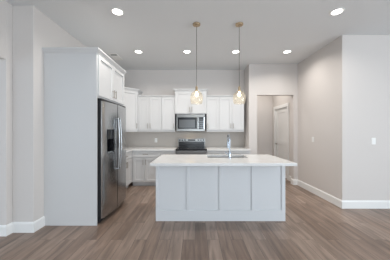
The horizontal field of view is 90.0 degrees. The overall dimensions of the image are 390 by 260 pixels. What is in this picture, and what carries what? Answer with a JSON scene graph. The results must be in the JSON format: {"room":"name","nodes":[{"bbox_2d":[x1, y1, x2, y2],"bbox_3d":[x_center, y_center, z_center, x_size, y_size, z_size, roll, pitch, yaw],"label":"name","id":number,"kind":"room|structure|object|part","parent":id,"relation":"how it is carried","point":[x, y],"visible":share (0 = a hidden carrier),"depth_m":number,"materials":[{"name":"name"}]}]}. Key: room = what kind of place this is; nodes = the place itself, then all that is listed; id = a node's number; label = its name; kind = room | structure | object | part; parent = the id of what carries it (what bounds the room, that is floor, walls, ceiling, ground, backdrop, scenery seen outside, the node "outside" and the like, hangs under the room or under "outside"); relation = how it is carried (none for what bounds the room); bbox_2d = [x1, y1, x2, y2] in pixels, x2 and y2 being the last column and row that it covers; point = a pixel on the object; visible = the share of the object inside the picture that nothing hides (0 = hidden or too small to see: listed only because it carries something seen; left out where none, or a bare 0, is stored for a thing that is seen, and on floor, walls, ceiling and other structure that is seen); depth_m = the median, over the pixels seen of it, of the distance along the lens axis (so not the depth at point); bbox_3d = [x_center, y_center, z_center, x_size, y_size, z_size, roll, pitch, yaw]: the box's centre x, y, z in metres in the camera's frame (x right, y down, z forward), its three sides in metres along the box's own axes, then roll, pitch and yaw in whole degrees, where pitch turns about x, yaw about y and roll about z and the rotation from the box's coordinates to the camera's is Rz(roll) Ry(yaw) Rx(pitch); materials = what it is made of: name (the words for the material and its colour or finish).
{"room":"kitchen","nodes":[
{"label":"kitchen","id":0,"kind":"room"},
{"bbox_2d":[0,0,5,58],"bbox_3d":[-2.510,-0.165,-1.035,0.120,3.050,7.130,0,0,0],"label":"wall","id":1,"kind":"structure","parent":0,"point":[2,2],"depth_m":2.50,"materials":[{"name":"paint"}]},
{"bbox_2d":[0,1,12,224],"bbox_3d":[-4.225,-0.165,2.590,3.550,3.050,0.120,0,0,0],"label":"wall","id":2,"kind":"structure","parent":0,"point":[6,65],"depth_m":2.55,"materials":[{"name":"paint"}]},
{"bbox_2d":[0,216,44,235],"bbox_3d":[-4.027,1.290,2.658,3.745,0.140,0.285,0,0,0],"label":"baseboard","id":3,"kind":"structure","parent":2,"relation":"attached to","point":[13,227],"depth_m":2.60,"materials":[{"name":"white paint"}]},
{"bbox_2d":[13,5,85,221],"bbox_3d":[-2.310,-0.165,4.070,0.280,3.050,2.900,0,0,0],"label":"wall","id":4,"kind":"structure","parent":0,"point":[33,30],"depth_m":2.62,"materials":[{"name":"paint"}]},
{"bbox_2d":[124,70,243,151],"bbox_3d":[-0.403,-0.165,5.460,3.534,3.050,0.120,0,0,0],"label":"wall","id":5,"kind":"structure","parent":0,"point":[150,82],"depth_m":5.40,"materials":[{"name":"paint"}]},
{"bbox_2d":[124,87,142,131],"bbox_3d":[-1.806,-0.531,5.051,0.725,1.103,0.693,0,0,0],"label":"upper cabinet","id":6,"kind":"object","parent":5,"relation":"attached to","point":[130,94],"visible":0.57,"depth_m":4.94,"materials":[{"name":"white paint"}]},
{"bbox_3d":[-1.652,-0.520,4.900,0.434,0.981,0.020,0,0,-43],"label":"door","id":7,"kind":"part","parent":6,"relation":"part of","materials":[{"name":"white paint"}]},
{"bbox_3d":[-1.734,-1.052,4.975,1.003,0.062,0.281,0,0,-43],"label":"crown molding","id":8,"kind":"part","parent":6,"relation":"part of","materials":[{"name":"white paint"}]},
{"bbox_2d":[138,95,161,131],"bbox_3d":[-1.173,-0.451,5.206,0.619,0.941,0.384,0,0,0],"label":"upper cabinet","id":9,"kind":"object","parent":5,"relation":"attached to","point":[149,106],"visible":1,"depth_m":5.05,"materials":[{"name":"white paint"}]},
{"bbox_3d":[-1.335,-0.450,5.060,0.285,0.841,0.020,0,0,0],"label":"door","id":10,"kind":"part","parent":9,"relation":"part of","materials":[{"name":"white paint"}]},
{"bbox_3d":[-1.173,0.003,5.082,0.619,0.035,0.020,0,0,0],"label":"light rail","id":11,"kind":"part","parent":9,"relation":"part of","materials":[{"name":"white paint"}]},
{"bbox_3d":[-1.173,-0.901,5.055,0.619,0.040,0.030,0,0,0],"label":"crown molding","id":12,"kind":"part","parent":9,"relation":"part of","materials":[{"name":"white paint"}]},
{"bbox_3d":[-1.026,-0.450,5.060,0.316,0.841,0.020,0,0,0],"label":"door","id":13,"kind":"part","parent":9,"relation":"part of","materials":[{"name":"white paint"}]},
{"bbox_2d":[162,95,175,131],"bbox_3d":[-0.692,-0.451,5.206,0.343,0.941,0.384,0,0,0],"label":"upper cabinet","id":14,"kind":"object","parent":5,"relation":"attached to","point":[168,101],"visible":0.99,"depth_m":5.06,"materials":[{"name":"white paint"}]},
{"bbox_2d":[126,130,243,146],"bbox_3d":[-0.403,0.215,5.400,3.534,0.460,0.001,0,0,0],"label":"backsplash","id":15,"kind":"structure","parent":5,"relation":"attached to","point":[133,139],"depth_m":5.40,"materials":[{"name":"tile"}]},
{"bbox_2d":[173,89,207,114],"bbox_3d":[-0.111,-0.761,5.191,0.897,0.643,0.414,0,0,0],"label":"upper cabinet","id":16,"kind":"object","parent":5,"relation":"attached to","point":[186,102],"visible":1,"depth_m":5.03,"materials":[{"name":"white paint"}]},
{"bbox_3d":[-0.315,-0.733,5.030,0.400,0.556,0.020,0,0,0],"label":"door","id":17,"kind":"part","parent":16,"relation":"part of","materials":[{"name":"white paint"}]},
{"bbox_2d":[176,114,204,130],"bbox_3d":[-0.113,-0.217,5.175,0.725,0.439,0.444,0,0,0],"label":"microwave","id":18,"kind":"object","parent":16,"relation":"attached to","point":[184,122],"visible":1,"depth_m":5.00,"materials":[{"name":"silver metal"}]},
{"bbox_3d":[-0.188,-0.204,5.013,0.575,0.309,0.025,0,0,0],"label":"door","id":19,"kind":"part","parent":18,"relation":"part of","materials":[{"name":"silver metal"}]},
{"bbox_3d":[-0.113,-0.023,5.013,0.725,0.050,0.025,0,0,0],"label":"rail","id":20,"kind":"part","parent":18,"relation":"part of","materials":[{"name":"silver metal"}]},
{"bbox_3d":[0.163,-0.204,5.013,0.119,0.309,0.025,0,0,0],"label":"control panel","id":21,"kind":"part","parent":18,"relation":"part of","materials":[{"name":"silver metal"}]},
{"bbox_3d":[-0.111,-1.052,5.199,0.897,0.062,0.397,0,0,0],"label":"crown molding","id":22,"kind":"part","parent":16,"relation":"part of","materials":[{"name":"white paint"}]},
{"bbox_3d":[0.094,-0.733,5.030,0.400,0.556,0.020,0,0,0],"label":"door","id":23,"kind":"part","parent":16,"relation":"part of","materials":[{"name":"white paint"}]},
{"bbox_2d":[206,95,218,131],"bbox_3d":[0.462,-0.451,5.206,0.325,0.941,0.384,0,0,0],"label":"upper cabinet","id":24,"kind":"object","parent":5,"relation":"attached to","point":[212,116],"visible":1,"depth_m":5.06,"materials":[{"name":"white paint"}]},
{"bbox_2d":[219,95,244,131],"bbox_3d":[0.964,-0.451,5.206,0.680,0.941,0.384,0,0,0],"label":"upper cabinet","id":25,"kind":"object","parent":5,"relation":"attached to","point":[231,107],"visible":1,"depth_m":5.06,"materials":[{"name":"white paint"}]},
{"bbox_3d":[0.790,-0.450,5.060,0.324,0.841,0.020,0,0,0],"label":"door","id":26,"kind":"part","parent":25,"relation":"part of","materials":[{"name":"white paint"}]},
{"bbox_3d":[0.949,0.003,5.082,0.650,0.035,0.020,0,0,0],"label":"light rail","id":27,"kind":"part","parent":25,"relation":"part of","materials":[{"name":"white paint"}]},
{"bbox_3d":[0.964,-0.901,5.218,0.680,0.040,0.357,0,0,0],"label":"crown molding","id":28,"kind":"part","parent":25,"relation":"part of","materials":[{"name":"white paint"}]},
{"bbox_3d":[1.115,-0.450,5.060,0.308,0.841,0.020,0,0,0],"label":"door","id":29,"kind":"part","parent":25,"relation":"part of","materials":[{"name":"white paint"}]},
{"bbox_2d":[0,178,389,259],"bbox_3d":[0.000,1.410,1.700,12.000,0.100,12.600,0,0,0],"label":"floor","id":30,"kind":"structure","parent":0,"point":[313,227],"depth_m":2.47,"materials":[{"name":"brown wood"}]},
{"bbox_2d":[42,47,125,225],"bbox_3d":[-1.761,0.088,3.330,0.814,2.544,1.140,0,0,0],"label":"tall cabinet","id":31,"kind":"object","parent":30,"relation":"on","point":[74,77],"visible":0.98,"depth_m":2.80,"materials":[{"name":"white paint"}]},
{"bbox_3d":[-1.789,0.115,2.809,0.758,2.490,0.019,0,0,0],"label":"panel","id":32,"kind":"part","parent":31,"relation":"part of","materials":[{"name":"white paint"}]},
{"bbox_3d":[-1.769,-1.153,3.330,0.798,0.062,1.140,0,0,0],"label":"crown molding","id":33,"kind":"part","parent":31,"relation":"part of","materials":[{"name":"white paint"}]},
{"bbox_3d":[-1.400,-0.810,3.075,0.020,0.595,0.505,0,0,0],"label":"door","id":34,"kind":"part","parent":31,"relation":"part of","materials":[{"name":"white paint"}]},
{"bbox_3d":[-1.400,-0.810,3.585,0.020,0.595,0.505,0,0,0],"label":"door","id":35,"kind":"part","parent":31,"relation":"part of","materials":[{"name":"white paint"}]},
{"bbox_2d":[97,98,125,222],"bbox_3d":[-1.660,0.441,3.341,0.840,1.838,0.991,0,0,0],"label":"refrigerator","id":36,"kind":"object","parent":30,"relation":"on","point":[111,117],"visible":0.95,"depth_m":3.04,"materials":[{"name":"silver metal"}]},
{"bbox_3d":[-1.365,0.420,3.055,0.127,1.720,0.421,0,0,0],"label":"freezer door","id":37,"kind":"part","parent":36,"relation":"part of","materials":[{"name":"silver metal"}]},
{"bbox_3d":[-1.370,0.051,3.055,0.100,0.148,0.186,0,0,0],"label":"control panel","id":38,"kind":"part","parent":36,"relation":"part of","materials":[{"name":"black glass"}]},
{"bbox_3d":[-1.274,0.210,3.235,0.063,0.861,0.021,0,0,0],"label":"handle","id":39,"kind":"part","parent":36,"relation":"part of","materials":[{"name":"silver metal"}]},
{"bbox_3d":[-1.272,0.210,3.317,0.063,0.861,0.021,0,0,0],"label":"handle","id":40,"kind":"part","parent":36,"relation":"part of","materials":[{"name":"silver metal"}]},
{"bbox_3d":[-1.364,0.420,3.560,0.128,1.720,0.552,0,0,0],"label":"door","id":41,"kind":"part","parent":36,"relation":"part of","materials":[{"name":"silver metal"}]},
{"bbox_2d":[126,152,131,187],"bbox_3d":[-1.832,0.922,4.316,0.668,0.875,0.901,0,0,0],"label":"base cabinet","id":42,"kind":"object","parent":30,"relation":"on","point":[128,154],"visible":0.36,"depth_m":4.54,"materials":[{"name":"white paint"}]},
{"bbox_3d":[-1.545,0.572,4.316,0.020,0.142,0.872,0,0,0],"label":"drawer","id":43,"kind":"part","parent":42,"relation":"part of","materials":[{"name":"white paint"}]},
{"bbox_2d":[126,147,176,152],"bbox_3d":[-1.322,0.465,4.630,1.692,0.040,1.535,0,0,0],"label":"countertop","id":44,"kind":"structure","parent":42,"relation":"on","point":[128,149],"depth_m":4.75,"materials":[{"name":"white stone"}]},
{"bbox_2d":[132,151,159,185],"bbox_3d":[-1.207,0.922,5.066,0.695,0.875,0.664,0,0,0],"label":"base cabinet","id":45,"kind":"object","parent":30,"relation":"on","point":[143,174],"visible":0.83,"depth_m":4.78,"materials":[{"name":"white paint"}]},
{"bbox_3d":[-1.379,0.953,4.780,0.287,0.580,0.020,0,0,0],"label":"door","id":46,"kind":"part","parent":45,"relation":"part of","materials":[{"name":"white paint"}]},
{"bbox_3d":[-1.207,0.572,4.780,0.666,0.142,0.020,0,0,0],"label":"drawer","id":47,"kind":"part","parent":45,"relation":"part of","materials":[{"name":"white paint"}]},
{"bbox_3d":[-1.052,0.953,4.780,0.356,0.580,0.020,0,0,0],"label":"door","id":48,"kind":"part","parent":45,"relation":"part of","materials":[{"name":"white paint"}]},
{"bbox_2d":[160,151,175,155],"bbox_3d":[-0.668,0.922,5.066,0.384,0.875,0.664,0,0,0],"label":"base cabinet","id":49,"kind":"object","parent":30,"relation":"on","point":[161,152],"visible":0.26,"depth_m":4.77,"materials":[{"name":"white paint"}]},
{"bbox_2d":[176,138,206,154],"bbox_3d":[-0.092,0.782,5.033,0.762,1.155,0.710,0,0,0],"label":"range","id":50,"kind":"object","parent":30,"relation":"on","point":[186,146],"visible":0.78,"depth_m":5.14,"materials":[{"name":"silver metal"}]},
{"bbox_3d":[-0.092,0.528,4.750,0.756,0.104,0.040,0,0,0],"label":"rail","id":51,"kind":"part","parent":50,"relation":"part of","materials":[{"name":"silver metal"}]},
{"bbox_2d":[176,147,206,150],"bbox_3d":[-0.092,0.455,5.056,0.762,0.040,0.665,0,0,0],"label":"cooktop","id":52,"kind":"object","parent":50,"relation":"in","point":[178,148],"depth_m":4.72,"materials":[{"name":"black ceramic"}]},
{"bbox_3d":[-0.092,0.357,5.322,0.702,0.145,0.005,0,0,0],"label":"backguard panel","id":53,"kind":"part","parent":50,"relation":"part of","materials":[{"name":"silver metal"}]},
{"bbox_2d":[207,151,225,154],"bbox_3d":[0.522,0.922,5.066,0.460,0.875,0.664,0,0,0],"label":"base cabinet","id":54,"kind":"object","parent":30,"relation":"on","point":[208,152],"visible":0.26,"depth_m":4.77,"materials":[{"name":"white paint"}]},
{"bbox_2d":[156,166,284,220],"bbox_3d":[0.386,0.923,3.311,1.955,0.874,0.742,0,0,0],"label":"kitchen island","id":55,"kind":"object","parent":30,"relation":"on","point":[183,193],"visible":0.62,"depth_m":2.95,"materials":[{"name":"white paint"}]},
{"bbox_2d":[150,154,296,165],"bbox_3d":[0.394,0.465,3.191,2.032,0.040,1.009,0,0,0],"label":"island countertop","id":56,"kind":"structure","parent":55,"relation":"on","point":[254,159],"depth_m":2.85,"materials":[{"name":"white stone"}]},
{"bbox_2d":[208,157,243,157],"bbox_3d":[0.555,0.593,3.440,0.704,0.214,0.374,0,0,0],"label":"sink","id":57,"kind":"object","parent":56,"relation":"in","point":[208,157],"visible":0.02,"depth_m":3.62,"materials":[{"name":"silver metal"}]},
{"bbox_2d":[225,134,230,157],"bbox_3d":[0.573,0.248,3.287,0.102,0.393,0.208,0,0,19],"label":"faucet","id":58,"kind":"object","parent":56,"relation":"on","point":[228,135],"visible":0.98,"depth_m":3.20,"materials":[{"name":"silver metal"}]},
{"bbox_3d":[0.570,0.198,3.295,0.027,0.293,0.196,0,0,0],"label":"spout","id":59,"kind":"part","parent":58,"relation":"part of","materials":[{"name":"silver metal"}]},
{"bbox_2d":[226,151,249,154],"bbox_3d":[1.056,0.922,5.066,0.608,0.875,0.664,0,0,0],"label":"base cabinet","id":60,"kind":"object","parent":30,"relation":"on","point":[232,152],"visible":0.2,"depth_m":4.77,"materials":[{"name":"white paint"}]},
{"bbox_2d":[206,147,250,150],"bbox_3d":[0.826,0.465,5.077,1.068,0.040,0.643,0,0,0],"label":"countertop","id":61,"kind":"structure","parent":60,"relation":"on","point":[208,148],"depth_m":4.75,"materials":[{"name":"white stone"}]},
{"bbox_2d":[6,0,389,69],"bbox_3d":[0.000,-1.740,1.700,12.000,0.100,12.600,0,0,0],"label":"ceiling","id":62,"kind":"structure","parent":0,"point":[161,29],"depth_m":3.18,"materials":[{"name":"paint"}]},
{"bbox_2d":[108,53,122,59],"bbox_3d":[-1.800,-1.685,4.440,0.190,0.007,0.400,0,0,0],"label":"ceiling vent","id":63,"kind":"object","parent":62,"relation":"in","point":[115,56],"visible":1,"depth_m":4.40,"materials":[{"name":"white plastic"}]},
{"bbox_2d":[111,8,123,15],"bbox_3d":[-1.097,-1.685,2.760,0.182,0.008,0.182,0,0,0],"label":"recessed light","id":64,"kind":"object","parent":62,"relation":"in","point":[116,11],"visible":1,"depth_m":2.75,"materials":[{"name":"white plastic"}]},
{"bbox_2d":[193,22,199,96],"bbox_3d":[0.025,-1.060,3.080,0.200,1.261,0.200,0,0,0],"label":"pendant light","id":65,"kind":"object","parent":62,"relation":"hanging from","point":[195,24],"visible":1,"depth_m":3.08,"materials":[{"name":"gold metal"}]},
{"bbox_3d":[0.025,-1.180,3.080,0.008,0.950,0.008,0,0,-22],"label":"cord","id":66,"kind":"part","parent":65,"relation":"part of","materials":[{"name":"grey plastic"}]},
{"bbox_2d":[235,22,242,96],"bbox_3d":[0.700,-1.060,3.080,0.200,1.261,0.200,0,0,0],"label":"pendant light","id":67,"kind":"object","parent":62,"relation":"hanging from","point":[238,24],"visible":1,"depth_m":3.08,"materials":[{"name":"gold"}]},
{"bbox_3d":[0.700,-1.180,3.080,0.008,0.950,0.008,0,0,-22],"label":"cord","id":68,"kind":"part","parent":67,"relation":"part of","materials":[{"name":"grey plastic"}]},
{"bbox_2d":[329,8,344,15],"bbox_3d":[2.010,-1.685,2.760,0.182,0.008,0.182,0,0,0],"label":"recessed light","id":69,"kind":"object","parent":62,"relation":"in","point":[337,11],"visible":1,"depth_m":2.75,"materials":[{"name":"white plastic"}]},
{"bbox_2d":[257,96,272,155],"bbox_3d":[1.977,-0.165,6.560,1.226,3.050,0.120,0,0,0],"label":"wall","id":70,"kind":"structure","parent":0,"point":[264,103],"depth_m":6.50,"materials":[{"name":"paint"}]},
{"bbox_2d":[244,64,297,178],"bbox_3d":[1.977,-0.165,5.710,1.226,3.050,1.580,0,0,0],"label":"wall","id":71,"kind":"structure","parent":0,"point":[259,79],"depth_m":4.92,"materials":[{"name":"paint"}]},
{"bbox_2d":[273,35,348,199],"bbox_3d":[2.650,-0.165,5.025,0.120,3.050,3.190,0,0,0],"label":"wall","id":72,"kind":"structure","parent":0,"point":[323,77],"depth_m":3.87,"materials":[{"name":"paint"}]},
{"bbox_2d":[275,108,286,177],"bbox_3d":[2.598,0.340,5.880,0.094,2.020,0.804,0,0,0],"label":"door","id":73,"kind":"structure","parent":72,"relation":"in","point":[281,114],"depth_m":5.88,"materials":[{"name":"white paint"}]},
{"bbox_2d":[274,103,288,179],"bbox_3d":[2.641,0.290,5.880,0.138,2.140,1.020,0,0,0],"label":"trim","id":74,"kind":"structure","parent":72,"relation":"attached to","point":[286,105],"depth_m":5.45,"materials":[{"name":"white paint"}]},
{"bbox_2d":[349,35,389,199],"bbox_3d":[4.355,-0.165,3.490,3.290,3.050,0.120,0,0,0],"label":"wall","id":75,"kind":"structure","parent":0,"point":[369,55],"depth_m":3.43,"materials":[{"name":"paint"}]},
{"bbox_2d":[291,178,389,208],"bbox_3d":[4.186,1.290,4.228,3.428,0.140,1.625,0,0,0],"label":"baseboard","id":76,"kind":"structure","parent":75,"relation":"attached to","point":[344,204],"depth_m":3.42,"materials":[{"name":"white paint"}]},
{"bbox_2d":[371,138,375,143],"bbox_3d":[3.138,0.177,3.425,0.072,0.116,0.010,0,0,0],"label":"light switch","id":77,"kind":"object","parent":75,"relation":"attached to","point":[373,140],"visible":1,"depth_m":3.42,"materials":[{"name":"white plastic"}]}
]}

